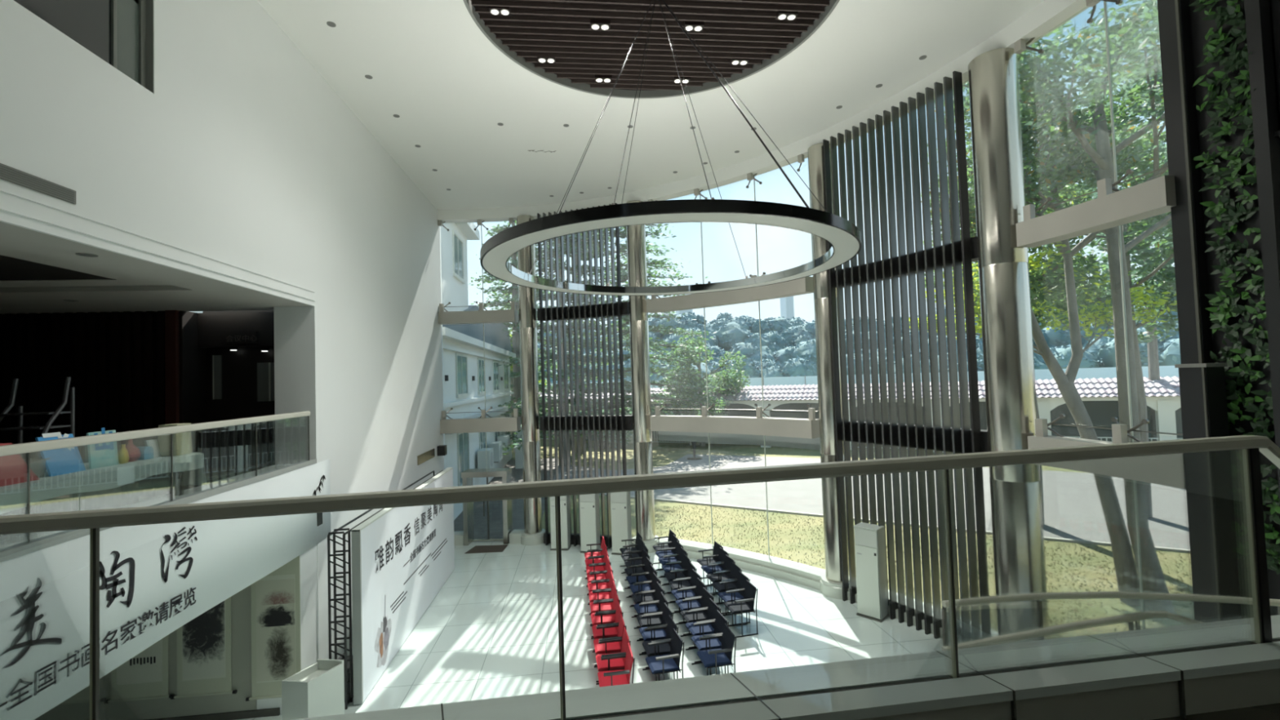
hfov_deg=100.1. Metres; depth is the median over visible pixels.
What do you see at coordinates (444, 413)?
fitting
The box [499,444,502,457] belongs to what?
fan grille
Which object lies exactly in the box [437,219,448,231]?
fitting
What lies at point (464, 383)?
building
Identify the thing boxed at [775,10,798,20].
spotlight
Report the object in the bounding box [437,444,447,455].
wall speaker
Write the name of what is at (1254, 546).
railing post
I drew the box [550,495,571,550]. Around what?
air conditioner
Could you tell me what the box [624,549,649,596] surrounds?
chair
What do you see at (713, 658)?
chair
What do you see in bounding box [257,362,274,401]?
window
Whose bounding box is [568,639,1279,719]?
trim
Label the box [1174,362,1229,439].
pillar
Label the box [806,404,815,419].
fitting
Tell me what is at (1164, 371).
hoarding
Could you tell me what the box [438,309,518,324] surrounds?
steel beam
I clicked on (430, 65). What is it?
ceiling
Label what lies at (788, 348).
forest
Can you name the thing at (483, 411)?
fitting
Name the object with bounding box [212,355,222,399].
window
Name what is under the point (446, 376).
wall lamp
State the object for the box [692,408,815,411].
tension rod
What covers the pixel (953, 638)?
railing post
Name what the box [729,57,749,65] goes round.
spotlight
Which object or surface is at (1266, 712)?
platform
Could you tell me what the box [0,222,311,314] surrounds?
ceiling
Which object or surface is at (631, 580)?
chair
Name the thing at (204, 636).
landscape painting
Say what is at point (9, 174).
air vent
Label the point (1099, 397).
building
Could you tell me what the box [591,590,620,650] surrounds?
chair
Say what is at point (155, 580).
banner
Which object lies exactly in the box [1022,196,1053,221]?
fitting
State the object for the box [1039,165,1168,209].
tension rod
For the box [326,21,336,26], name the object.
recessed light
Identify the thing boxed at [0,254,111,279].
trim
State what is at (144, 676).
scroll
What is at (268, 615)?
painting
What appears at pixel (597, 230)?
tree
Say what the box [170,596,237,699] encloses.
scroll
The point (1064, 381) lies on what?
tree
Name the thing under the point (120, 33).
window
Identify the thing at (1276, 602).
curved railing
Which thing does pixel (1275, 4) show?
wall
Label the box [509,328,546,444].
tree
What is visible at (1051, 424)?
tension rod
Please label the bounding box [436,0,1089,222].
trim
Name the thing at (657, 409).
fitting
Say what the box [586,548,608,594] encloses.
chair
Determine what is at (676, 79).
spotlight
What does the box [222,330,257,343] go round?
room sign
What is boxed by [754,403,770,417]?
fitting
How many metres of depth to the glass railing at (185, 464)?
5.29 m
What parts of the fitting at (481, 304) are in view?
post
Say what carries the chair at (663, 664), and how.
on the floor
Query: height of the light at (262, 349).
0.064 m
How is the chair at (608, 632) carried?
on the floor
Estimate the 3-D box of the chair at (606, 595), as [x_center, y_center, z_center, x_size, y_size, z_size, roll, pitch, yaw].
[-0.766,4.762,10.762,0.509,0.842,0.488,-2,-2,-8]
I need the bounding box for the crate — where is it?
[337,653,353,701]
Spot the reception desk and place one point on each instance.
(317, 690)
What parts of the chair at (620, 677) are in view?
seat, armrest, armrest, frame, backrest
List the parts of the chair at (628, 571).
seat, armrest, backrest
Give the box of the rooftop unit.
[514,423,541,468]
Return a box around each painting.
[182,600,225,678]
[255,578,294,605]
[256,603,294,627]
[256,625,295,681]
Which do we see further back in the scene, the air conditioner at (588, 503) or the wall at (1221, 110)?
the air conditioner at (588, 503)
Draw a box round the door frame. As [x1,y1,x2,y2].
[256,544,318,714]
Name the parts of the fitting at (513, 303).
post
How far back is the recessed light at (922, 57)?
9.16 m
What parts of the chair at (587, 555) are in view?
seat, armrest, backrest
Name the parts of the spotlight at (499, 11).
bulb, bulb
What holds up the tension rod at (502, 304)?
attached to the fitting at (442, 306)
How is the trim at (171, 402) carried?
attached to the wall at (114, 362)
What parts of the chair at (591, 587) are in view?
seat, armrest, armrest, backrest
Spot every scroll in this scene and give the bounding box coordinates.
[111,635,174,701]
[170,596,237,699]
[245,555,301,701]
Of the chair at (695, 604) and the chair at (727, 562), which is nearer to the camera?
the chair at (695, 604)
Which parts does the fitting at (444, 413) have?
post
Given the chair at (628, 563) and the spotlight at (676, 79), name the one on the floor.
the chair at (628, 563)
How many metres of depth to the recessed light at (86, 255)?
5.03 m
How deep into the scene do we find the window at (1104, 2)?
7.15 m
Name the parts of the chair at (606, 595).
seat, armrest, armrest, backrest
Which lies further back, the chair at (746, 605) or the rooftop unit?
the rooftop unit
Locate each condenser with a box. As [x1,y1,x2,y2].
[477,448,493,468]
[488,440,502,462]
[497,434,510,453]
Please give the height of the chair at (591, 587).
0.842 m
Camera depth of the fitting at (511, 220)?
16.35 m
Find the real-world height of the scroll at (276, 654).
2.166 m
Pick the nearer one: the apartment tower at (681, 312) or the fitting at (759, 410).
the fitting at (759, 410)
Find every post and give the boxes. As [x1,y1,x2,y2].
[92,528,99,719]
[557,496,565,719]
[686,441,702,460]
[946,469,959,678]
[1247,448,1262,643]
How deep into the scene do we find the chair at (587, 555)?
13.31 m
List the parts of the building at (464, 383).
pane, pane, pane, cornice, moulding, cornice, pane, pane, pane, pane, pane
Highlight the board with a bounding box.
[327,466,454,709]
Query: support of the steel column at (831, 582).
on the floor
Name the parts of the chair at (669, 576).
armrest, seat, backrest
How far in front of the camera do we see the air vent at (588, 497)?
14.87 m
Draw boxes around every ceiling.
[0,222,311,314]
[256,0,1044,209]
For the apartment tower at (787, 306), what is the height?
50.000 m
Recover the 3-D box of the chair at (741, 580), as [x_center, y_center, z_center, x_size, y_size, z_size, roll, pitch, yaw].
[1.846,4.672,10.541,0.509,0.842,0.488,-1,-2,-15]
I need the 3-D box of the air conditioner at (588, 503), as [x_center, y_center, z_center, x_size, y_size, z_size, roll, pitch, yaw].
[-1.406,4.462,15.013,0.492,1.770,0.364,-2,-2,14]
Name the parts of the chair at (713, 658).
armrest, seat, frame, armrest, frame, backrest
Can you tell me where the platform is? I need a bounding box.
[1152,702,1279,719]
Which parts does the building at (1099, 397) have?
balustrade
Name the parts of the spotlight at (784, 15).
bulb, bulb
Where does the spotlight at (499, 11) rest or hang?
attached to the ceiling disc
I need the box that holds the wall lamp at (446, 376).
[444,374,448,381]
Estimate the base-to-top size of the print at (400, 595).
0.298 m
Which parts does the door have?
frame, handle, rail, frame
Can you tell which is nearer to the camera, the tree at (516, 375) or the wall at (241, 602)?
the wall at (241, 602)
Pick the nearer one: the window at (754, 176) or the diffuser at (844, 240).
the diffuser at (844, 240)
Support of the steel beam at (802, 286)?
attached to the window at (754, 176)
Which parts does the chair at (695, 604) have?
frame, armrest, seat, frame, backrest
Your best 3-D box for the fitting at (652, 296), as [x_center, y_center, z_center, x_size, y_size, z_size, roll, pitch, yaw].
[0.495,-1.842,15.037,0.365,0.383,0.144,-2,-2,-6]
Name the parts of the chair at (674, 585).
armrest, seat, backrest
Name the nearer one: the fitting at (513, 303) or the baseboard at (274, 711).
the baseboard at (274, 711)
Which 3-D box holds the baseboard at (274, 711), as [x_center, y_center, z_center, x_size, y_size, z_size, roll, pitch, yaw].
[-8.997,5.290,7.521,7.400,0.100,0.030,-2,-2,-6]
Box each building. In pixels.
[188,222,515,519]
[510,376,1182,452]
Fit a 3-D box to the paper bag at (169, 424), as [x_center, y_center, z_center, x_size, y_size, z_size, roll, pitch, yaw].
[-5.460,0.933,6.295,0.220,0.360,0.240,-2,-2,-6]
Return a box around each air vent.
[0,163,75,204]
[417,448,435,465]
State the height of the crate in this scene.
0.550 m
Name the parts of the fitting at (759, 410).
post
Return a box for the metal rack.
[0,377,75,443]
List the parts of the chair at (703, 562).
armrest, seat, backrest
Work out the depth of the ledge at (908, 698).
2.23 m
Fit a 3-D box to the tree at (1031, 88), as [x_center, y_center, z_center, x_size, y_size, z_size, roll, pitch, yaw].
[10.462,-1.200,11.014,7.431,12.326,7.055,-3,-2,34]
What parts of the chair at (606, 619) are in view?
seat, armrest, armrest, backrest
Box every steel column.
[516,214,545,545]
[626,200,658,553]
[807,142,849,599]
[968,47,1037,512]
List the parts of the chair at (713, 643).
frame, armrest, seat, armrest, frame, backrest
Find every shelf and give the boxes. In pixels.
[0,411,71,416]
[0,424,71,431]
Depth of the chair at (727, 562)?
11.59 m
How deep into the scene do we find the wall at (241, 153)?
7.89 m
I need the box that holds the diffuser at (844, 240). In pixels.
[482,213,859,295]
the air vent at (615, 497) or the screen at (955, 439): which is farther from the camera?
the air vent at (615, 497)
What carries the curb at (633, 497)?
on the lawn
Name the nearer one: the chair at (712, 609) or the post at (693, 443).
the chair at (712, 609)
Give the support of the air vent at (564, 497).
attached to the air conditioner at (564, 500)
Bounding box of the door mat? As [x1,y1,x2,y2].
[464,544,507,553]
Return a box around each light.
[63,299,79,302]
[75,253,98,257]
[229,346,237,351]
[260,347,268,351]
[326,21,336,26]
[364,75,372,79]
[919,55,926,59]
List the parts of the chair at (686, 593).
armrest, frame, seat, backrest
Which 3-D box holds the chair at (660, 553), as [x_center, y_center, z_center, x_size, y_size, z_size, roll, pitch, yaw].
[0.675,4.797,13.180,0.509,0.842,0.488,-1,-2,-13]
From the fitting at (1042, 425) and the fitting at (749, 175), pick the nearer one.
the fitting at (1042, 425)
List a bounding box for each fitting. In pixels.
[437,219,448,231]
[439,302,450,311]
[441,408,453,419]
[474,219,488,231]
[475,301,489,311]
[477,406,492,417]
[506,217,513,228]
[507,300,515,309]
[510,405,518,417]
[651,295,660,298]
[654,403,667,415]
[693,188,707,199]
[699,403,715,416]
[746,172,762,188]
[749,271,765,277]
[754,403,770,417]
[796,154,804,171]
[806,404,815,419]
[1013,37,1044,53]
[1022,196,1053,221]
[1035,413,1066,436]
[1085,0,1123,23]
[1096,168,1133,197]
[1111,417,1149,444]
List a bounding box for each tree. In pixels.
[468,220,573,452]
[494,234,631,466]
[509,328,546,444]
[542,227,615,453]
[545,223,733,448]
[660,329,750,446]
[909,50,1177,439]
[924,183,1110,418]
[933,0,1172,442]
[1034,57,1176,293]
[1034,130,1178,441]
[1071,0,1164,440]
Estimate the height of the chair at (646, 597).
0.842 m
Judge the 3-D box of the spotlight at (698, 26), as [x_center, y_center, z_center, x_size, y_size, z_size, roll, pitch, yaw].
[0.828,-5.152,8.284,0.300,0.074,0.150,-2,-2,-6]
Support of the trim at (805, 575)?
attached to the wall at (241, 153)
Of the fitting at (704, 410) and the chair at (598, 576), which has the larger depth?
the fitting at (704, 410)
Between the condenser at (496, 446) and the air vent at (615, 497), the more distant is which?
the condenser at (496, 446)
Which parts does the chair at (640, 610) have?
armrest, seat, armrest, frame, backrest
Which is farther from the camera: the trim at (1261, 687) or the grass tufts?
the grass tufts
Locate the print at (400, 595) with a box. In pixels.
[390,537,447,613]
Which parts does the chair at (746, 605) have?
armrest, frame, seat, armrest, frame, backrest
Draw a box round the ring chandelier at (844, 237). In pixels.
[480,0,861,295]
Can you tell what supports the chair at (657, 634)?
on the floor
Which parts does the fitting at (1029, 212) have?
post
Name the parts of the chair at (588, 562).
seat, armrest, backrest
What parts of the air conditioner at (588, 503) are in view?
panel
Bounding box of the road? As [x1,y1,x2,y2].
[553,453,991,530]
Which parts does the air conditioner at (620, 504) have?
panel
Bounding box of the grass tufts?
[654,504,977,604]
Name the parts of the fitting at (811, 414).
post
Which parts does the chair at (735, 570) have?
frame, armrest, seat, armrest, frame, backrest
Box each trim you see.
[0,186,315,306]
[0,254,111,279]
[164,310,179,424]
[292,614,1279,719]
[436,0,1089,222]
[440,654,1186,719]
[453,528,942,637]
[462,0,839,98]
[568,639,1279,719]
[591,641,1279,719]
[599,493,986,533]
[857,668,1279,719]
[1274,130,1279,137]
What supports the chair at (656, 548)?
on the floor
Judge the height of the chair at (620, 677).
0.842 m
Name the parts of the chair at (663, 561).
armrest, seat, backrest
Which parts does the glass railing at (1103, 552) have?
glass panel, glass panel, handrail, glass panel, glass panel, post, descending handrail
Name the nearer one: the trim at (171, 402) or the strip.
the trim at (171, 402)
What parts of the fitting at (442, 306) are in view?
post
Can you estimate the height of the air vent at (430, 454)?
0.240 m
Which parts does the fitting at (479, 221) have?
post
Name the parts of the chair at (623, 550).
seat, armrest, backrest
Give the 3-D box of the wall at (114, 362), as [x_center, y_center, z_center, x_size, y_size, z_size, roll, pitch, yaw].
[-9.429,0.391,8.771,7.080,2.800,0.670,-2,-2,-6]
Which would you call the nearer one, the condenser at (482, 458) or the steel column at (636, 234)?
the steel column at (636, 234)
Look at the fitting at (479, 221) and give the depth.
16.45 m
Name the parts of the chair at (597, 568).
seat, armrest, backrest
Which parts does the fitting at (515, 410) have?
post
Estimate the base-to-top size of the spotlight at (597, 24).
0.074 m
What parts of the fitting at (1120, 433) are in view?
post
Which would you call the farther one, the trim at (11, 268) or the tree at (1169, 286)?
the tree at (1169, 286)
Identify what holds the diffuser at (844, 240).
attached to the ring chandelier at (844, 237)
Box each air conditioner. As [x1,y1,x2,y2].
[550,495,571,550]
[579,493,600,553]
[610,491,631,555]
[853,522,888,622]
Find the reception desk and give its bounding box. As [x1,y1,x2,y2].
[281,658,344,719]
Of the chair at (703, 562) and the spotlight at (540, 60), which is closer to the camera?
the spotlight at (540, 60)
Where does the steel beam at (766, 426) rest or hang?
attached to the window at (754, 176)
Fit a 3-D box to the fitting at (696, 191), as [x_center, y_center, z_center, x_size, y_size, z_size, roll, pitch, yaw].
[1.558,-4.488,14.421,0.446,0.383,0.240,-3,-2,35]
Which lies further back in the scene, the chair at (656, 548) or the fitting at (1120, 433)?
the chair at (656, 548)
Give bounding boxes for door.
[461,467,512,545]
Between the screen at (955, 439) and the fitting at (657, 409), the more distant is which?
the fitting at (657, 409)
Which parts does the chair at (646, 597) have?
armrest, seat, backrest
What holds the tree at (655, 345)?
on the lawn
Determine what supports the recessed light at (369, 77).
in the ceiling at (430, 65)
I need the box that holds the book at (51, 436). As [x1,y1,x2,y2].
[35,431,73,441]
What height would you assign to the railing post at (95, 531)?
0.878 m
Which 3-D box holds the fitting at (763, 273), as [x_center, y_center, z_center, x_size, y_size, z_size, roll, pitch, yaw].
[2.873,-1.974,13.326,0.446,0.383,0.240,-4,-3,43]
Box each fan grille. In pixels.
[490,451,493,466]
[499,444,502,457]
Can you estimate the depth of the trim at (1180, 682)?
2.29 m
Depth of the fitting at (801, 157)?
12.31 m
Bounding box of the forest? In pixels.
[509,282,1181,383]
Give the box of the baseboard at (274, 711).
[146,707,279,719]
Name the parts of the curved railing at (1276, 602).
post, handrail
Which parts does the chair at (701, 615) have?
frame, armrest, seat, armrest, frame, backrest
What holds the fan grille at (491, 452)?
attached to the condenser at (482, 458)
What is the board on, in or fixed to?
on the floor
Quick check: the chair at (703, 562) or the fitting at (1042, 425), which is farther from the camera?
the chair at (703, 562)
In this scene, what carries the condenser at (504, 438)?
attached to the building at (464, 383)
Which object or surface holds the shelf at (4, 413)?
attached to the metal rack
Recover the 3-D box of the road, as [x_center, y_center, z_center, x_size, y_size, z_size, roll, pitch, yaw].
[26.051,4.479,13.681,71.900,0.025,12.659,-3,-2,30]
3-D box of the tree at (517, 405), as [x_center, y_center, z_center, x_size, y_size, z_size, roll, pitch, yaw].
[-4.438,-2.746,30.655,9.384,17.500,8.375,-1,-2,-32]
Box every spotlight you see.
[488,5,511,15]
[537,57,555,62]
[590,18,609,30]
[595,74,611,82]
[672,76,690,83]
[683,20,704,31]
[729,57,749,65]
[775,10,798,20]
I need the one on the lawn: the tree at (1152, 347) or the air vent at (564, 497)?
the tree at (1152, 347)
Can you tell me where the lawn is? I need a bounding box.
[510,435,977,608]
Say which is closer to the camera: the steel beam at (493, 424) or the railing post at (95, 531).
the railing post at (95, 531)
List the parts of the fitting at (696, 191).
post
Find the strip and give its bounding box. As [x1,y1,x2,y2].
[657,431,820,450]
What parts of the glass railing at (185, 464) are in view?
glass panel, glass panel, handrail, glass panel, glass panel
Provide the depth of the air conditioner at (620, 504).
14.63 m
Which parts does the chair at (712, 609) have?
frame, armrest, seat, armrest, frame, backrest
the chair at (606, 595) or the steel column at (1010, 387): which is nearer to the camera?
the steel column at (1010, 387)
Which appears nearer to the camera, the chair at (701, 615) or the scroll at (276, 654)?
the scroll at (276, 654)
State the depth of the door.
15.97 m
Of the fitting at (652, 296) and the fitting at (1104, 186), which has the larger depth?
the fitting at (652, 296)
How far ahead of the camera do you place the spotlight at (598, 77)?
9.58 m
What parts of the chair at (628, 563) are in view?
seat, armrest, backrest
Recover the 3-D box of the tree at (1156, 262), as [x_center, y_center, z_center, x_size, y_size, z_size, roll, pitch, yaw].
[20.395,-3.575,19.534,8.954,16.856,8.763,-2,-2,-6]
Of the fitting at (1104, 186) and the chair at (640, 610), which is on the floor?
the chair at (640, 610)
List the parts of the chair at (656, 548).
armrest, seat, backrest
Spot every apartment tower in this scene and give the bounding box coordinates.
[675,309,692,315]
[779,296,794,320]
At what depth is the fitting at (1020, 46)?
8.22 m
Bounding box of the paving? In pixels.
[453,457,555,538]
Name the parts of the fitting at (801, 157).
post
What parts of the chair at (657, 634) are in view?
armrest, frame, seat, armrest, frame, backrest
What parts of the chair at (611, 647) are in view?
seat, armrest, frame, armrest, backrest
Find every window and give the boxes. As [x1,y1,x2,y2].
[13,0,153,93]
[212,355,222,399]
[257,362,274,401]
[480,225,487,469]
[699,176,769,557]
[1103,0,1133,442]
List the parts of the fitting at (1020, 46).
post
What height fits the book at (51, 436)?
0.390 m
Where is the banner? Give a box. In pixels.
[42,458,330,675]
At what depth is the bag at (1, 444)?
4.46 m
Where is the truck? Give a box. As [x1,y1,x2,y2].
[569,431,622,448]
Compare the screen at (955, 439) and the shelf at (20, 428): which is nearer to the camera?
the shelf at (20, 428)
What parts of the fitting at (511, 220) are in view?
post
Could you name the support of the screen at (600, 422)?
on the floor
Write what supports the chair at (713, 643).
on the floor
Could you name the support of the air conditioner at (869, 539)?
on the floor
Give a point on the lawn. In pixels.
(664, 454)
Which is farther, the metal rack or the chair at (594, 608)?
the chair at (594, 608)
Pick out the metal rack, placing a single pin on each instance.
(48, 425)
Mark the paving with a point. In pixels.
(495, 507)
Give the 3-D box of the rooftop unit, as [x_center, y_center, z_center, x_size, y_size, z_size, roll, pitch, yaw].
[-6.360,4.826,30.448,1.400,2.480,1.300,-2,-2,-6]
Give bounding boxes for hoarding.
[510,365,1178,391]
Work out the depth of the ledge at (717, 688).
2.26 m
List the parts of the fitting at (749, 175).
post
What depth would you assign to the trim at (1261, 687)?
2.29 m
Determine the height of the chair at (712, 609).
0.842 m
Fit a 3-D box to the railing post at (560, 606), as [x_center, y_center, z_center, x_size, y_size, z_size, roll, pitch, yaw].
[-0.309,0.974,2.112,0.010,0.894,0.015,-2,-2,-6]
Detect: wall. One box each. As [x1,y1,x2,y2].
[0,0,445,659]
[0,310,275,444]
[105,585,257,719]
[1157,0,1279,615]
[1271,0,1279,120]
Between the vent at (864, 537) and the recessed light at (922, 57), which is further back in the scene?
the vent at (864, 537)
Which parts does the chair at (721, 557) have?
armrest, seat, frame, backrest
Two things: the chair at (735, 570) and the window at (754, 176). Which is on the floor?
the chair at (735, 570)
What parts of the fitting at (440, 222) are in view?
post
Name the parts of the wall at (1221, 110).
post, post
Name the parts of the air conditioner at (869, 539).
panel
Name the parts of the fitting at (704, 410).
post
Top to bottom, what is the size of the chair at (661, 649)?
0.842 m
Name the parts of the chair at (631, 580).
armrest, seat, backrest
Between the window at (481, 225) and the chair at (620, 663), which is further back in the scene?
the window at (481, 225)
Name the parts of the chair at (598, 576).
seat, armrest, backrest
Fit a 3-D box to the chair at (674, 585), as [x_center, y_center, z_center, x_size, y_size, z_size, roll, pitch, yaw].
[0.889,4.725,11.224,0.509,0.842,0.488,-1,-2,-12]
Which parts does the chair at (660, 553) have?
armrest, seat, backrest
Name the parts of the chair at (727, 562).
frame, armrest, seat, backrest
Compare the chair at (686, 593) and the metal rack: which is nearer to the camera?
the metal rack
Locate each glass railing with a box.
[0,410,316,549]
[0,435,1279,719]
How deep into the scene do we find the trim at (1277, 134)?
5.43 m
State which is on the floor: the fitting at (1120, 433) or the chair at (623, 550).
the chair at (623, 550)
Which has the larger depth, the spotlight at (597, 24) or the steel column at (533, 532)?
the steel column at (533, 532)
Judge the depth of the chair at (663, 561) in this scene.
12.73 m
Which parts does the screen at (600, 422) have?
rail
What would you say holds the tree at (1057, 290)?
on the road
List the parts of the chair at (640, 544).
armrest, seat, backrest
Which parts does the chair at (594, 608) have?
seat, armrest, armrest, backrest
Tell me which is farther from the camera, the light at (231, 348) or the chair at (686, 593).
the chair at (686, 593)
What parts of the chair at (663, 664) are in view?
armrest, seat, frame, armrest, frame, backrest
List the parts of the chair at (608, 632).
seat, armrest, armrest, backrest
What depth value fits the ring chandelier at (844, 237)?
5.70 m
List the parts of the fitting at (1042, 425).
post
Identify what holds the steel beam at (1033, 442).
attached to the wall at (1221, 110)
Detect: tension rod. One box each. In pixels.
[448,304,511,306]
[454,410,519,413]
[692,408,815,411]
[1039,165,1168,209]
[1051,423,1182,435]
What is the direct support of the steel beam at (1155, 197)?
attached to the wall at (1221, 110)
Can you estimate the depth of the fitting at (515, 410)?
16.15 m
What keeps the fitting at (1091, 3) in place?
attached to the wall at (1221, 110)
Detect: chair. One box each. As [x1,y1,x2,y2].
[584,536,605,577]
[584,542,607,586]
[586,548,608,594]
[586,555,610,604]
[587,563,613,613]
[588,571,614,625]
[589,580,617,636]
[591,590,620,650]
[591,601,622,665]
[593,613,626,682]
[595,626,631,684]
[597,642,635,687]
[619,531,642,572]
[621,537,644,579]
[624,542,648,587]
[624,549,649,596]
[626,556,653,605]
[629,564,657,616]
[631,572,661,626]
[633,582,664,639]
[636,591,668,653]
[639,602,673,668]
[642,614,678,680]
[645,628,684,680]
[653,528,675,569]
[655,534,679,576]
[658,540,683,584]
[661,546,687,592]
[663,553,691,602]
[668,560,696,612]
[671,568,702,622]
[675,577,706,635]
[680,587,714,648]
[684,598,720,662]
[691,609,728,675]
[696,541,723,585]
[697,623,736,675]
[701,546,728,593]
[706,554,735,603]
[711,562,742,613]
[717,570,750,625]
[724,579,758,637]
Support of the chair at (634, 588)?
on the floor
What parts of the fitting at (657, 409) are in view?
post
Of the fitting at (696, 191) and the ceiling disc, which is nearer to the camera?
the ceiling disc
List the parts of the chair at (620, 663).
seat, armrest, armrest, frame, backrest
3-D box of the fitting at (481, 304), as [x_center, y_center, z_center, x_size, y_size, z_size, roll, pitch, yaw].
[-4.841,-1.626,16.429,0.446,0.383,0.240,-2,-2,1]
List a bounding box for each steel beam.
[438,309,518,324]
[440,416,520,433]
[646,276,813,313]
[649,415,819,438]
[1015,175,1176,247]
[1027,435,1112,448]
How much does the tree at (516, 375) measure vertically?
18.500 m
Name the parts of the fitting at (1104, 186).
post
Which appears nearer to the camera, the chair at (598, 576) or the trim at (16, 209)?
the trim at (16, 209)
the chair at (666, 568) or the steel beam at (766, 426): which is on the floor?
the chair at (666, 568)
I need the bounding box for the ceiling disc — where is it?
[471,0,830,90]
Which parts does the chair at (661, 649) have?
armrest, frame, seat, armrest, frame, backrest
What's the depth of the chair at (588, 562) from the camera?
12.79 m
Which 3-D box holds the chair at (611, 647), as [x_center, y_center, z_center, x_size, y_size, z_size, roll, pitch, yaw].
[-0.493,4.688,8.770,0.509,0.842,0.488,-2,-2,-9]
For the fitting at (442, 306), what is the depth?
16.26 m
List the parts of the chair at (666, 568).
armrest, seat, backrest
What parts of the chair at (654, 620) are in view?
armrest, seat, armrest, backrest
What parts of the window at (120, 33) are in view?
pane, pane, frame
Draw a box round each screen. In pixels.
[537,203,632,548]
[822,71,987,639]
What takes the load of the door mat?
on the floor
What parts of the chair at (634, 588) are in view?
seat, armrest, backrest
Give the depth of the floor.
10.03 m
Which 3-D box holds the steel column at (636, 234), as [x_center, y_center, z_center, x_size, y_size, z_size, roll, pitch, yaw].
[0.015,0.405,15.220,0.780,9.800,0.780,-2,-2,-6]
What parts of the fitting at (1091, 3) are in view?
post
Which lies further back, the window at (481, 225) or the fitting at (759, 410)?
the window at (481, 225)
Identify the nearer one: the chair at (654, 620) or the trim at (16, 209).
the trim at (16, 209)
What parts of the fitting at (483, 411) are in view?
post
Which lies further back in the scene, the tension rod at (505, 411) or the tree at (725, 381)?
the tree at (725, 381)
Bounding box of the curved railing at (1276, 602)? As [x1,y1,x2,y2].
[941,598,1279,633]
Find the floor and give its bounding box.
[235,541,940,719]
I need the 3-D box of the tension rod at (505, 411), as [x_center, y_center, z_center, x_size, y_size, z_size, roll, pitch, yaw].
[-4.859,1.587,16.332,2.400,0.017,0.079,-2,-2,0]
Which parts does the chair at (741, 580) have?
frame, armrest, seat, frame, backrest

